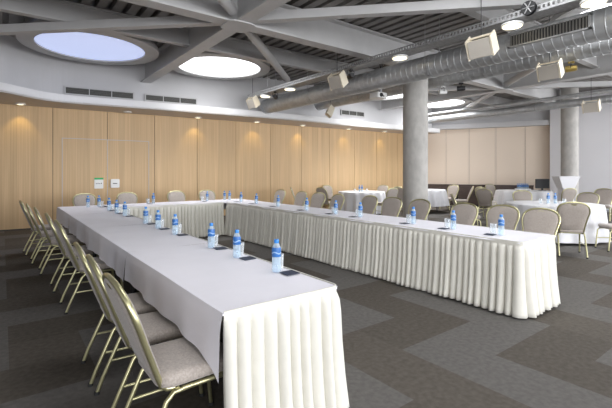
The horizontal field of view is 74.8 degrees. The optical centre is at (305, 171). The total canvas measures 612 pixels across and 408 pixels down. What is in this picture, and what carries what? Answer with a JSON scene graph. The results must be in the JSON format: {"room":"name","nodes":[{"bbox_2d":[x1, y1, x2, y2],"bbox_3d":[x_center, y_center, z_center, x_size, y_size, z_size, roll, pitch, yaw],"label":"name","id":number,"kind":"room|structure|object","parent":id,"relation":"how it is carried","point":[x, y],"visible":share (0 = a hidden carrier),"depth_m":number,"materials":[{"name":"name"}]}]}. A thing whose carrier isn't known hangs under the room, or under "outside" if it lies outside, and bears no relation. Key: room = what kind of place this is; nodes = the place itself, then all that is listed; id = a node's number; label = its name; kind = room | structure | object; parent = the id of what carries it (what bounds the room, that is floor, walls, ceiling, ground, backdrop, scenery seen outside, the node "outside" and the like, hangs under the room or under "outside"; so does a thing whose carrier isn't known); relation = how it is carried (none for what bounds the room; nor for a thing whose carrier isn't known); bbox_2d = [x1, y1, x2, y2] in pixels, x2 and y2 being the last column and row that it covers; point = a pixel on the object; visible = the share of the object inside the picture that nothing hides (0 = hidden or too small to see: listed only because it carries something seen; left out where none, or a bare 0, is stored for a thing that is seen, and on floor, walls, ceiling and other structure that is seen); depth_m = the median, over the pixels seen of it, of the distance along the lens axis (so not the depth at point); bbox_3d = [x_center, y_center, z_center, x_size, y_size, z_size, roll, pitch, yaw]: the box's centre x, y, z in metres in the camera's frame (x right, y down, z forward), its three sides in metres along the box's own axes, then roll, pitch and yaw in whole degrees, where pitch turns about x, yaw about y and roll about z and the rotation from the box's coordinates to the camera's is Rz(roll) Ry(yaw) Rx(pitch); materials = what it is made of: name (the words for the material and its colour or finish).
{"room":"conference room","nodes":[
{"label":"conference room","id":0,"kind":"room"},
{"bbox_2d":[0,104,402,229],"bbox_3d":[-2.429,-0.850,13.199,18.700,4.600,0.253,0,0,-33],"label":"wall","id":1,"kind":"structure","parent":0,"point":[190,156],"depth_m":11.94,"materials":[{"name":"brown wood"}]},
{"bbox_2d":[62,138,148,206],"bbox_3d":[-5.467,0.285,11.035,2.165,2.330,0.011,0,0,-34],"label":"door frame","id":2,"kind":"structure","parent":1,"relation":"in","point":[62,138],"depth_m":11.03,"materials":[{"name":"paint"}]},
{"bbox_2d":[0,35,431,127],"bbox_3d":[-1.950,-2.450,12.493,18.000,1.240,0.980,0,0,-37],"label":"wall","id":3,"kind":"structure","parent":0,"point":[20,65],"depth_m":10.79,"materials":[{"name":"white paint"}]},
{"bbox_2d":[64,86,133,99],"bbox_3d":[-5.290,-2.015,10.304,1.600,0.210,0.061,0,0,-31],"label":"air vent","id":4,"kind":"object","parent":3,"relation":"in","point":[70,90],"visible":0.98,"depth_m":10.26,"materials":[{"name":"metal"}]},
{"bbox_2d":[145,94,196,104],"bbox_3d":[-3.763,-2.010,11.203,1.419,0.200,0.060,0,0,-31],"label":"air vent","id":5,"kind":"object","parent":3,"relation":"in","point":[148,97],"visible":0.99,"depth_m":11.17,"materials":[{"name":"metal"}]},
{"bbox_2d":[0,82,439,133],"bbox_3d":[-2.079,-1.742,12.662,18.000,0.195,2.245,0,0,-37],"label":"ceiling soffit","id":6,"kind":"structure","parent":3,"relation":"attached to","point":[11,94],"depth_m":11.16,"materials":[{"name":"paint"}]},
{"bbox_2d":[341,109,364,116],"bbox_3d":[1.749,-2.175,14.981,1.161,0.210,0.061,0,0,-35],"label":"air vent","id":7,"kind":"object","parent":3,"relation":"in","point":[343,112],"visible":1,"depth_m":14.96,"materials":[{"name":"metal"}]},
{"bbox_2d":[0,205,611,407],"bbox_3d":[5.007,1.550,5.809,22.200,0.200,22.000,0,0,-37],"label":"floor","id":8,"kind":"structure","parent":0,"point":[404,347],"depth_m":3.41,"materials":[{"name":"carpet"}]},
{"bbox_2d":[19,200,58,255],"bbox_3d":[-4.754,0.976,7.184,0.650,0.949,0.494,0,0,-40],"label":"banquet chair","id":9,"kind":"object","parent":8,"relation":"on","point":[23,207],"visible":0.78,"depth_m":6.97,"materials":[{"name":"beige metal"}]},
{"bbox_2d":[26,203,71,264],"bbox_3d":[-4.196,0.976,6.547,0.650,0.949,0.494,0,0,-36],"label":"banquet chair","id":10,"kind":"object","parent":8,"relation":"on","point":[41,233],"visible":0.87,"depth_m":6.33,"materials":[{"name":"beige metal"}]},
{"bbox_2d":[33,207,81,274],"bbox_3d":[-3.634,0.976,5.906,0.650,0.949,0.494,0,0,-36],"label":"banquet chair","id":11,"kind":"object","parent":8,"relation":"on","point":[72,238],"visible":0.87,"depth_m":5.69,"materials":[{"name":"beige metal"}]},
{"bbox_2d":[44,212,104,292],"bbox_3d":[-2.939,0.976,5.090,0.650,0.949,0.494,0,0,-37],"label":"banquet chair","id":12,"kind":"object","parent":8,"relation":"on","point":[49,220],"visible":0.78,"depth_m":4.87,"materials":[{"name":"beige metal"}]},
{"bbox_2d":[72,193,96,205],"bbox_3d":[-4.966,0.976,9.028,0.494,0.949,0.650,0,0,-35],"label":"banquet chair","id":13,"kind":"object","parent":8,"relation":"on","point":[78,199],"visible":0.47,"depth_m":9.21,"materials":[{"name":"beige fabric"}]},
{"bbox_2d":[54,219,123,314],"bbox_3d":[-2.371,0.976,4.375,0.650,0.949,0.494,0,0,-38],"label":"banquet chair","id":14,"kind":"object","parent":8,"relation":"on","point":[61,232],"visible":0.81,"depth_m":4.16,"materials":[{"name":"beige metal"}]},
{"bbox_2d":[73,242,170,386],"bbox_3d":[-1.370,0.976,3.006,0.650,0.949,0.494,0,0,-35],"label":"banquet chair","id":15,"kind":"object","parent":8,"relation":"on","point":[141,306],"visible":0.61,"depth_m":2.79,"materials":[{"name":"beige metal"}]},
{"bbox_2d":[116,192,137,203],"bbox_3d":[-4.220,0.976,9.594,0.494,0.949,0.650,0,0,-38],"label":"banquet chair","id":16,"kind":"object","parent":8,"relation":"on","point":[128,197],"visible":0.46,"depth_m":9.78,"materials":[{"name":"beige fabric"}]},
{"bbox_2d":[86,254,203,407],"bbox_3d":[-1.044,0.976,2.576,0.650,0.949,0.494,0,0,-35],"label":"banquet chair","id":17,"kind":"object","parent":8,"relation":"on","point":[157,328],"visible":0.64,"depth_m":2.45,"materials":[{"name":"beige fabric"}]},
{"bbox_2d":[102,273,222,407],"bbox_3d":[-0.709,0.976,2.135,0.650,0.949,0.494,0,0,-38],"label":"banquet chair","id":18,"kind":"object","parent":8,"relation":"on","point":[171,364],"visible":0.92,"depth_m":1.99,"materials":[{"name":"beige fabric"}]},
{"bbox_2d":[167,190,185,201],"bbox_3d":[-3.262,0.976,10.321,0.494,0.949,0.650,0,0,-36],"label":"banquet chair","id":19,"kind":"object","parent":8,"relation":"on","point":[172,196],"visible":0.48,"depth_m":10.51,"materials":[{"name":"beige fabric"}]},
{"bbox_2d":[132,286,223,407],"bbox_3d":[-0.683,1.078,2.965,0.733,0.744,1.826,0,0,-37],"label":"folding table","id":20,"kind":"object","parent":8,"relation":"on","point":[133,288],"visible":0.09,"depth_m":2.04,"materials":[{"name":"brown wood"}]},
{"bbox_2d":[111,208,349,407],"bbox_3d":[-1.994,1.065,4.793,0.868,0.735,6.578,0,0,-37],"label":"table skirt","id":21,"kind":"object","parent":20,"relation":"attached to","point":[289,354],"visible":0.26,"depth_m":2.18,"materials":[{"name":"white fabric"}]},
{"bbox_2d":[124,243,337,381],"bbox_3d":[-0.672,0.869,2.950,0.844,0.341,1.888,0,0,-37],"label":"tablecloth","id":22,"kind":"object","parent":20,"relation":"on","point":[192,287],"visible":0.93,"depth_m":2.55,"materials":[{"name":"white fabric"}]},
{"bbox_2d":[199,190,215,199],"bbox_3d":[-2.578,0.976,10.841,0.494,0.949,0.650,0,0,-36],"label":"banquet chair","id":23,"kind":"object","parent":8,"relation":"on","point":[202,194],"visible":0.48,"depth_m":11.03,"materials":[{"name":"beige fabric"}]},
{"bbox_2d":[294,191,306,205],"bbox_3d":[-0.339,0.976,10.161,0.650,0.949,0.494,0,0,-36],"label":"banquet chair","id":24,"kind":"object","parent":8,"relation":"on","point":[301,196],"visible":0.54,"depth_m":10.26,"materials":[{"name":"beige fabric"}]},
{"bbox_2d":[310,192,325,207],"bbox_3d":[0.100,0.976,9.500,0.650,0.949,0.494,0,0,-42],"label":"banquet chair","id":25,"kind":"object","parent":8,"relation":"on","point":[317,200],"visible":0.54,"depth_m":9.63,"materials":[{"name":"beige fabric"}]},
{"bbox_2d":[329,194,344,209],"bbox_3d":[0.482,0.976,8.831,0.650,0.949,0.494,0,0,-31],"label":"banquet chair","id":26,"kind":"object","parent":8,"relation":"on","point":[340,198],"visible":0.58,"depth_m":8.92,"materials":[{"name":"beige fabric"}]},
{"bbox_2d":[360,195,377,213],"bbox_3d":[1.124,0.976,8.317,0.650,0.949,0.494,0,0,-34],"label":"banquet chair","id":27,"kind":"object","parent":8,"relation":"on","point":[369,202],"visible":0.49,"depth_m":8.40,"materials":[{"name":"beige fabric"}]},
{"bbox_2d":[381,197,401,216],"bbox_3d":[1.512,0.976,7.806,0.650,0.949,0.494,0,0,-40],"label":"banquet chair","id":28,"kind":"object","parent":8,"relation":"on","point":[391,206],"visible":0.57,"depth_m":7.93,"materials":[{"name":"beige fabric"}]},
{"bbox_2d":[403,79,427,219],"bbox_3d":[2.576,-0.480,9.425,0.570,3.860,0.570,0,0,-37],"label":"column","id":29,"kind":"structure","parent":8,"relation":"on","point":[415,94],"depth_m":9.18,"materials":[{"name":"concrete"}]},
{"bbox_2d":[408,199,430,219],"bbox_3d":[1.872,0.976,7.215,0.650,0.949,0.494,0,0,-34],"label":"banquet chair","id":30,"kind":"object","parent":8,"relation":"on","point":[422,206],"visible":0.51,"depth_m":7.30,"materials":[{"name":"beige fabric"}]},
{"bbox_2d":[428,184,457,204],"bbox_3d":[5.950,1.005,17.647,1.420,0.890,0.485,0,0,25],"label":"sideboard","id":31,"kind":"object","parent":8,"relation":"on","point":[430,186],"visible":0.18,"depth_m":17.42,"materials":[{"name":"brown wood"}]},
{"bbox_2d":[439,185,458,210],"bbox_3d":[5.402,0.976,15.085,0.650,0.949,0.494,0,0,-37],"label":"banquet chair","id":32,"kind":"object","parent":8,"relation":"on","point":[453,189],"visible":0.81,"depth_m":15.16,"materials":[{"name":"beige fabric"}]},
{"bbox_2d":[450,202,477,225],"bbox_3d":[2.348,0.976,6.324,0.650,0.949,0.494,0,0,-36],"label":"banquet chair","id":33,"kind":"object","parent":8,"relation":"on","point":[466,213],"visible":0.48,"depth_m":6.42,"materials":[{"name":"beige fabric"}]},
{"bbox_2d":[459,184,484,205],"bbox_3d":[7.209,1.005,17.059,1.300,0.890,0.485,0,0,25],"label":"sideboard","id":34,"kind":"object","parent":8,"relation":"on","point":[464,189],"visible":0.51,"depth_m":16.96,"materials":[{"name":"brown wood"}]},
{"bbox_2d":[475,188,495,217],"bbox_3d":[5.470,0.976,12.108,0.494,0.949,0.650,0,0,43],"label":"banquet chair","id":35,"kind":"object","parent":8,"relation":"on","point":[484,196],"visible":0.84,"depth_m":11.95,"materials":[{"name":"beige fabric"}]},
{"bbox_2d":[486,204,519,229],"bbox_3d":[2.796,0.976,5.898,0.650,0.949,0.494,0,0,-43],"label":"banquet chair","id":36,"kind":"object","parent":8,"relation":"on","point":[511,214],"visible":0.52,"depth_m":6.04,"materials":[{"name":"beige fabric"}]},
{"bbox_2d":[512,190,531,200],"bbox_3d":[5.794,0.976,10.571,0.494,0.949,0.650,0,0,13],"label":"banquet chair","id":37,"kind":"object","parent":8,"relation":"on","point":[517,195],"visible":0.47,"depth_m":10.81,"materials":[{"name":"beige fabric"}]},
{"bbox_2d":[521,207,560,239],"bbox_3d":[3.053,0.976,5.362,0.650,0.949,0.494,0,0,-42],"label":"banquet chair","id":38,"kind":"object","parent":8,"relation":"on","point":[539,219],"visible":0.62,"depth_m":5.50,"materials":[{"name":"beige fabric"}]},
{"bbox_2d":[551,176,580,201],"bbox_3d":[8.594,0.805,13.240,0.700,1.290,0.440,0,0,0],"label":"lectern","id":39,"kind":"object","parent":8,"relation":"on","point":[561,182],"visible":0.61,"depth_m":13.07,"materials":[{"name":"white plastic"}]},
{"bbox_2d":[561,188,576,201],"bbox_3d":[8.029,0.976,12.517,0.494,0.949,0.650,0,0,-7],"label":"banquet chair","id":40,"kind":"object","parent":8,"relation":"on","point":[568,194],"visible":0.51,"depth_m":12.26,"materials":[{"name":"beige fabric"}]},
{"bbox_2d":[561,88,578,201],"bbox_3d":[9.218,-0.760,13.989,0.530,4.420,0.530,0,0,-37],"label":"column","id":41,"kind":"structure","parent":8,"relation":"on","point":[569,116],"depth_m":13.77,"materials":[{"name":"concrete"}]},
{"bbox_2d":[555,202,590,258],"bbox_3d":[4.587,0.976,6.951,0.494,0.949,0.650,0,0,23],"label":"banquet chair","id":42,"kind":"object","parent":8,"relation":"on","point":[574,216],"visible":0.84,"depth_m":6.74,"materials":[{"name":"beige fabric"}]},
{"bbox_2d":[576,192,599,203],"bbox_3d":[6.672,0.976,9.609,0.650,0.949,0.494,0,0,-37],"label":"banquet chair","id":43,"kind":"object","parent":8,"relation":"on","point":[586,197],"visible":0.48,"depth_m":9.74,"materials":[{"name":"beige fabric"}]},
{"bbox_2d":[594,188,611,221],"bbox_3d":[8.762,0.976,11.814,0.494,0.949,0.650,0,0,43],"label":"banquet chair","id":44,"kind":"object","parent":8,"relation":"on","point":[605,194],"visible":0.58,"depth_m":11.92,"materials":[{"name":"beige fabric"}]},
{"bbox_2d":[594,223,611,251],"bbox_3d":[5.779,0.976,7.359,0.650,0.949,0.494,0,0,8],"label":"banquet chair","id":45,"kind":"object","parent":8,"relation":"on","point":[601,225],"visible":1,"depth_m":7.39,"materials":[{"name":"beige metal"}]},
{"bbox_3d":[-1.802,1.078,4.439,0.733,0.744,1.826,0,0,-37],"label":"folding table","id":46,"kind":"object","parent":8,"relation":"on","visible":0},
{"bbox_2d":[87,224,209,280],"bbox_3d":[-1.802,0.826,4.439,0.846,0.255,1.850,0,0,-37],"label":"tablecloth","id":47,"kind":"object","parent":46,"relation":"on","point":[112,244],"visible":0.93,"depth_m":4.18,"materials":[{"name":"white fabric"}]},
{"bbox_3d":[-2.920,1.078,5.912,0.733,0.744,1.826,0,0,-37],"label":"folding table","id":48,"kind":"object","parent":8,"relation":"on","visible":0},
{"bbox_2d":[69,212,150,246],"bbox_3d":[-2.920,0.826,5.912,0.847,0.254,1.850,0,0,-37],"label":"tablecloth","id":49,"kind":"object","parent":48,"relation":"on","point":[80,225],"visible":0.91,"depth_m":5.71,"materials":[{"name":"white fabric"}]},
{"bbox_3d":[-3.529,1.078,8.400,1.168,0.744,0.826,0,0,-37],"label":"folding table","id":50,"kind":"object","parent":8,"relation":"on","visible":0},
{"bbox_2d":[103,202,171,208],"bbox_3d":[-3.529,0.824,8.400,1.192,0.250,0.931,0,0,-37],"label":"tablecloth","id":51,"kind":"object","parent":50,"relation":"on","point":[154,204],"visible":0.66,"depth_m":8.48,"materials":[{"name":"white fabric"}]},
{"bbox_3d":[4.227,1.053,14.445,1.520,0.796,1.520,0,0,-37],"label":"round table","id":52,"kind":"object","parent":8,"relation":"on","visible":0},
{"bbox_2d":[402,189,449,206],"bbox_3d":[4.225,0.930,14.440,1.813,0.561,1.764,0,0,-37],"label":"tablecloth","id":53,"kind":"object","parent":52,"relation":"on","point":[436,197],"visible":0.49,"depth_m":13.69,"materials":[{"name":"white fabric"}]},
{"bbox_3d":[0.757,1.078,6.396,0.716,0.744,1.821,0,0,-37],"label":"folding table","id":54,"kind":"object","parent":8,"relation":"on","visible":0},
{"bbox_2d":[304,210,410,222],"bbox_3d":[0.757,0.827,6.396,0.828,0.256,1.845,0,0,-37],"label":"tablecloth","id":55,"kind":"object","parent":54,"relation":"on","point":[343,214],"visible":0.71,"depth_m":6.22,"materials":[{"name":"white fabric"}]},
{"bbox_3d":[-1.474,1.078,9.336,0.716,0.744,1.821,0,0,-37],"label":"folding table","id":56,"kind":"object","parent":8,"relation":"on","visible":0},
{"bbox_2d":[213,199,272,208],"bbox_3d":[-1.484,0.827,9.349,0.829,0.255,1.878,0,0,-37],"label":"tablecloth","id":57,"kind":"object","parent":56,"relation":"on","point":[241,201],"visible":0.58,"depth_m":9.33,"materials":[{"name":"white fabric"}]},
{"bbox_2d":[224,202,268,245],"bbox_3d":[-1.305,1.065,8.396,0.105,0.735,1.853,0,0,-37],"label":"table skirt","id":58,"kind":"object","parent":56,"relation":"attached to","point":[251,221],"visible":0.98,"depth_m":8.28,"materials":[{"name":"white fabric"}]},
{"bbox_3d":[1.926,1.075,13.903,1.560,0.751,1.560,0,0,-37],"label":"round table","id":59,"kind":"object","parent":8,"relation":"on","visible":0},
{"bbox_2d":[338,190,385,213],"bbox_3d":[1.911,1.050,13.894,1.853,0.711,1.852,0,0,-37],"label":"tablecloth","id":60,"kind":"object","parent":59,"relation":"on","point":[352,197],"visible":0.56,"depth_m":13.23,"materials":[{"name":"white fabric"}]},
{"bbox_3d":[-2.580,1.078,9.121,1.168,0.744,0.826,0,0,-37],"label":"folding table","id":61,"kind":"object","parent":8,"relation":"on","visible":0},
{"bbox_2d":[115,202,224,236],"bbox_3d":[-2.759,1.065,8.371,2.299,0.735,0.105,0,0,-37],"label":"table skirt","id":62,"kind":"object","parent":61,"relation":"attached to","point":[194,220],"visible":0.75,"depth_m":8.58,"materials":[{"name":"white fabric"}]},
{"bbox_2d":[162,200,224,204],"bbox_3d":[-2.580,0.826,9.121,1.192,0.254,0.928,0,0,-37],"label":"tablecloth","id":63,"kind":"object","parent":61,"relation":"on","point":[199,201],"visible":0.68,"depth_m":9.03,"materials":[{"name":"white fabric"}]},
{"bbox_3d":[5.370,1.075,8.721,1.800,0.751,1.800,0,0,-37],"label":"round table","id":64,"kind":"object","parent":8,"relation":"on","visible":0},
{"bbox_2d":[505,200,610,243],"bbox_3d":[5.373,1.050,8.709,2.109,0.710,2.127,0,0,-37],"label":"tablecloth","id":65,"kind":"object","parent":64,"relation":"on","point":[598,214],"visible":0.47,"depth_m":7.88,"materials":[{"name":"white fabric"}]},
{"bbox_3d":[7.966,1.075,14.646,1.800,0.751,1.800,0,0,-37],"label":"round table","id":66,"kind":"object","parent":8,"relation":"on","visible":0},
{"bbox_2d":[493,189,554,204],"bbox_3d":[7.980,1.050,14.654,2.110,0.710,2.051,0,0,-37],"label":"tablecloth","id":67,"kind":"object","parent":66,"relation":"on","point":[501,196],"visible":0.48,"depth_m":14.12,"materials":[{"name":"white fabric"}]},
{"bbox_2d":[535,179,549,190],"bbox_3d":[8.640,0.483,14.618,0.500,0.420,0.160,0,0,0],"label":"monitor","id":68,"kind":"object","parent":67,"relation":"on","point":[539,183],"visible":1,"depth_m":14.59,"materials":[{"name":"black plastic"}]},
{"bbox_2d":[0,0,611,107],"bbox_3d":[4.996,-3.120,5.989,22.400,0.300,22.300,0,0,-37],"label":"ceiling","id":69,"kind":"structure","parent":0,"point":[411,28],"depth_m":8.13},
{"bbox_2d":[16,19,158,64],"bbox_3d":[-4.600,-2.800,8.624,2.680,0.300,2.680,0,0,-37],"label":"skylight","id":70,"kind":"object","parent":69,"relation":"attached to","point":[96,47],"visible":0.8,"depth_m":8.65,"materials":[{"name":"glass"}]},
{"bbox_2d":[140,0,289,82],"bbox_3d":[1.744,-2.680,2.830,0.260,0.540,20.400,0,0,-37],"label":"cross beam","id":71,"kind":"structure","parent":69,"relation":"attached to","point":[171,56],"depth_m":7.90,"materials":[{"name":"paint"}]},
{"bbox_2d":[174,51,269,79],"bbox_3d":[-2.211,-2.800,10.273,2.560,0.300,2.560,0,0,-37],"label":"skylight","id":72,"kind":"object","parent":69,"relation":"attached to","point":[209,65],"visible":0.72,"depth_m":10.39,"materials":[{"name":"glass"}]},
{"bbox_2d":[246,78,259,109],"bbox_3d":[-1.523,-2.385,11.524,0.255,1.170,0.400,0,0,-37],"label":"speaker","id":73,"kind":"object","parent":69,"relation":"hanging from","point":[254,102],"visible":0.92,"depth_m":11.42},
{"bbox_2d":[245,31,289,82],"bbox_3d":[-0.802,-2.550,8.995,0.170,0.166,4.243,0,0,8],"label":"beam","id":74,"kind":"structure","parent":69,"relation":"attached to","point":[253,37],"depth_m":8.54,"materials":[{"name":"metal"}]},
{"bbox_2d":[327,70,348,90],"bbox_3d":[0.673,-2.355,8.483,0.255,1.230,0.400,0,0,-37],"label":"speaker","id":75,"kind":"object","parent":69,"relation":"hanging from","point":[338,81],"visible":0.84,"depth_m":8.38},
{"bbox_2d":[370,64,386,99],"bbox_3d":[1.831,-2.380,9.772,0.466,1.180,0.467,0,0,-37],"label":"projector","id":76,"kind":"object","parent":69,"relation":"hanging from","point":[380,95],"visible":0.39,"depth_m":9.71,"materials":[{"name":"white plastic"}]},
{"bbox_2d":[247,0,581,98],"bbox_3d":[2.719,-2.560,6.144,0.292,0.820,14.300,0,0,-37],"label":"cable tray","id":77,"kind":"object","parent":69,"relation":"hanging from","point":[567,5],"visible":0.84,"depth_m":6.67,"materials":[{"name":"metal"}]},
{"bbox_2d":[501,20,523,29],"bbox_3d":[2.975,-2.119,5.773,0.300,0.062,0.300,0,0,-37],"label":"recessed light","id":78,"kind":"object","parent":77,"relation":"attached to","point":[514,24],"visible":1,"depth_m":5.72,"materials":[{"name":"white"}]},
{"bbox_2d":[502,23,521,29],"bbox_3d":[2.975,-2.091,5.773,0.260,0.006,0.260,0,0,-37],"label":"diffuser","id":79,"kind":"object","parent":78,"relation":"attached to","point":[506,26],"depth_m":5.76,"materials":[{"name":"beige plastic"}]},
{"bbox_2d":[521,0,536,15],"bbox_3d":[3.024,-2.220,5.434,0.072,0.190,0.190,0,0,-37],"label":"fan","id":80,"kind":"object","parent":77,"relation":"attached to","point":[529,7],"visible":1,"depth_m":5.41,"materials":[{"name":"black plastic"}]},
{"bbox_2d":[579,0,607,7],"bbox_3d":[3.579,-2.119,4.977,0.300,0.062,0.300,0,0,-37],"label":"recessed light","id":81,"kind":"object","parent":77,"relation":"attached to","point":[584,3],"visible":1,"depth_m":4.97,"materials":[{"name":"white plastic"}]},
{"bbox_2d":[260,5,611,113],"bbox_3d":[3.154,-2.368,6.569,0.503,1.205,14.450,0,0,-37],"label":"duct","id":82,"kind":"object","parent":69,"relation":"hanging from","point":[593,26],"visible":0.9,"depth_m":6.90,"materials":[{"name":"metal"}]},
{"bbox_2d":[507,13,591,48],"bbox_3d":[3.479,-2.010,5.779,0.060,0.200,1.100,0,0,-37],"label":"grille","id":83,"kind":"object","parent":82,"relation":"attached to","point":[579,25],"depth_m":5.72,"materials":[{"name":"grey metal"}]},
{"bbox_2d":[428,99,469,108],"bbox_3d":[5.168,-2.800,15.686,2.360,0.300,2.360,0,0,-37],"label":"skylight","id":84,"kind":"object","parent":69,"relation":"attached to","point":[456,102],"visible":0.22,"depth_m":16.00,"materials":[{"name":"glass"}]},
{"bbox_2d":[314,39,611,110],"bbox_3d":[4.766,-2.505,7.698,0.440,0.930,14.300,0,0,-37],"label":"duct","id":85,"kind":"object","parent":69,"relation":"hanging from","point":[604,47],"visible":0.52,"depth_m":8.40,"materials":[{"name":"metal"}]},
{"bbox_2d":[462,93,495,108],"bbox_3d":[6.208,-2.550,14.316,0.170,0.166,4.243,0,0,8],"label":"beam","id":86,"kind":"structure","parent":69,"relation":"attached to","point":[482,98],"depth_m":14.17,"materials":[{"name":"paint"}]},
{"bbox_2d":[465,0,498,61],"bbox_3d":[2.607,-2.320,5.934,0.255,1.300,0.400,0,0,-37],"label":"speaker","id":87,"kind":"object","parent":69,"relation":"hanging from","point":[486,46],"visible":1,"depth_m":5.86},
{"bbox_2d":[379,54,611,110],"bbox_3d":[8.950,-2.680,7.892,0.260,0.540,19.750,0,0,-37],"label":"cross beam","id":88,"kind":"structure","parent":69,"relation":"attached to","point":[604,61],"depth_m":11.30,"materials":[{"name":"metal"}]},
{"bbox_2d":[428,95,611,123],"bbox_3d":[9.406,-2.480,11.094,0.280,0.980,14.100,0,0,-37],"label":"duct","id":89,"kind":"object","parent":69,"relation":"hanging from","point":[604,99],"visible":0.95,"depth_m":13.62,"materials":[{"name":"metal"}]},
{"bbox_2d":[428,88,611,116],"bbox_3d":[8.849,-2.570,10.671,0.160,0.800,14.100,0,0,-37],"label":"duct","id":90,"kind":"object","parent":69,"relation":"hanging from","point":[589,93],"visible":0.82,"depth_m":12.85,"materials":[{"name":"metal"}]},
{"bbox_2d":[536,16,564,81],"bbox_3d":[4.561,-2.335,7.479,0.255,1.270,0.400,0,0,-37],"label":"speaker","id":91,"kind":"object","parent":69,"relation":"hanging from","point":[553,71],"visible":0.84,"depth_m":7.41},
{"bbox_2d":[581,98,600,113],"bbox_3d":[7.910,-2.295,11.088,0.255,1.350,0.400,0,0,-37],"label":"speaker","id":92,"kind":"object","parent":69,"relation":"hanging from","point":[589,107],"visible":0.92,"depth_m":11.02},
{"bbox_2d":[428,126,549,200],"bbox_3d":[7.944,-0.850,17.126,6.156,4.600,0.203,0,0,25],"label":"wall partition","id":93,"kind":"structure","parent":0,"point":[507,155],"depth_m":17.05,"materials":[{"name":"brown wood"}]},
{"bbox_2d":[432,99,549,129],"bbox_3d":[7.714,-2.460,16.987,5.856,1.220,0.450,0,0,25],"label":"wall","id":94,"kind":"structure","parent":93,"relation":"attached to","point":[539,118],"depth_m":16.79,"materials":[{"name":"white paint"}]},
{"bbox_2d":[550,88,611,209],"bbox_3d":[14.919,-0.850,9.786,1.200,4.600,15.950,0,0,-37],"label":"wall","id":95,"kind":"structure","parent":0,"point":[595,128],"depth_m":14.69,"materials":[{"name":"grey paint"}]},
{"bbox_3d":[5.051,-2.780,5.089,20.200,0.360,0.150,0,0,-37],"label":"ceiling","id":96,"kind":"structure","parent":0,"visible":0},
{"bbox_2d":[549,3,611,21],"bbox_3d":[5.641,-2.700,6.793,2.600,0.100,2.600,0,0,-37],"label":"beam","id":97,"kind":"structure","parent":96,"relation":"attached to","point":[580,10],"depth_m":6.67,"materials":[{"name":"paint"}]},
{"bbox_3d":[-3.497,-0.850,-0.520,0.200,4.600,21.800,0,0,-37],"label":"wall","id":98,"kind":"structure","parent":0,"visible":0},
{"bbox_2d":[119,0,560,102],"bbox_3d":[2.058,-2.680,9.032,20.200,0.540,0.260,0,0,-37],"label":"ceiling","id":99,"kind":"structure","parent":98,"relation":"attached to","point":[334,35],"depth_m":7.74,"materials":[{"name":"paint"}]},
{"bbox_2d":[0,16,220,34],"bbox_3d":[-4.781,-2.520,7.043,7.072,0.140,0.150,0,0,7],"label":"beam","id":100,"kind":"structure","parent":99,"relation":"attached to","point":[167,21],"depth_m":6.84,"materials":[{"name":"metal"}]},
{"bbox_2d":[221,19,254,32],"bbox_3d":[-1.128,-2.401,6.614,0.480,0.022,0.480,0,0,-37],"label":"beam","id":101,"kind":"structure","parent":99,"relation":"attached to","point":[234,25],"depth_m":6.59,"materials":[{"name":"metal"}]},
{"bbox_2d":[266,85,490,94],"bbox_3d":[2.229,-2.520,12.363,7.072,0.140,0.150,0,0,7],"label":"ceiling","id":102,"kind":"structure","parent":99,"relation":"attached to","point":[450,87],"depth_m":12.05,"materials":[{"name":"paint"}]},
{"bbox_2d":[253,0,611,86],"bbox_3d":[3.101,-2.541,8.935,7.355,0.183,6.225,0,0,9],"label":"beam","id":103,"kind":"structure","parent":99,"relation":"attached to","point":[437,6],"depth_m":6.20,"materials":[{"name":"metal"}]},
{"bbox_2d":[523,81,611,88],"bbox_3d":[9.655,-2.520,11.346,7.355,0.140,0.150,0,0,9],"label":"beam","id":104,"kind":"structure","parent":99,"relation":"attached to","point":[589,83],"depth_m":11.56,"materials":[{"name":"paint"}]},
{"bbox_2d":[433,0,611,76],"bbox_3d":[3.479,-2.780,7.160,20.200,0.360,0.150,0,0,-37],"label":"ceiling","id":105,"kind":"structure","parent":98,"relation":"attached to","point":[591,62],"depth_m":7.30,"materials":[{"name":"paint"}]},
{"bbox_2d":[217,0,236,15],"bbox_3d":[-1.589,-2.550,3.251,0.170,0.166,6.223,0,0,8],"label":"beam","id":106,"kind":"structure","parent":105,"relation":"attached to","point":[230,8],"depth_m":6.05,"materials":[{"name":"metal"}]},
{"bbox_3d":[1.872,1.078,4.927,0.716,0.744,1.821,0,0,-37],"label":"folding table","id":107,"kind":"object","parent":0,"visible":0},
{"bbox_2d":[266,208,560,318],"bbox_3d":[1.028,1.065,5.994,1.033,0.735,4.817,0,0,-37],"label":"table skirt","id":108,"kind":"object","parent":107,"relation":"attached to","point":[508,277],"visible":0.94,"depth_m":4.67,"materials":[{"name":"white fabric"}]},
{"bbox_2d":[381,219,555,243],"bbox_3d":[1.883,0.826,4.913,0.830,0.254,1.880,0,0,-37],"label":"tablecloth","id":109,"kind":"object","parent":107,"relation":"on","point":[512,235],"visible":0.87,"depth_m":4.74,"materials":[{"name":"white fabric"}]},
{"bbox_3d":[-4.039,1.078,7.386,0.733,0.744,1.826,0,0,-37],"label":"folding table","id":110,"kind":"object","parent":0,"visible":0},
{"bbox_2d":[56,205,118,229],"bbox_3d":[-4.049,0.827,7.400,0.847,0.256,1.885,0,0,-37],"label":"tablecloth","id":111,"kind":"object","parent":110,"relation":"on","point":[63,214],"visible":0.88,"depth_m":7.19,"materials":[{"name":"white fabric"}]},
{"bbox_3d":[-0.359,1.078,7.866,0.716,0.744,1.821,0,0,-37],"label":"folding table","id":112,"kind":"object","parent":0,"visible":0},
{"bbox_2d":[247,203,332,212],"bbox_3d":[-0.359,0.826,7.866,0.827,0.255,1.845,0,0,-37],"label":"tablecloth","id":113,"kind":"object","parent":112,"relation":"on","point":[291,208],"visible":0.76,"depth_m":7.77,"materials":[{"name":"white fabric"}]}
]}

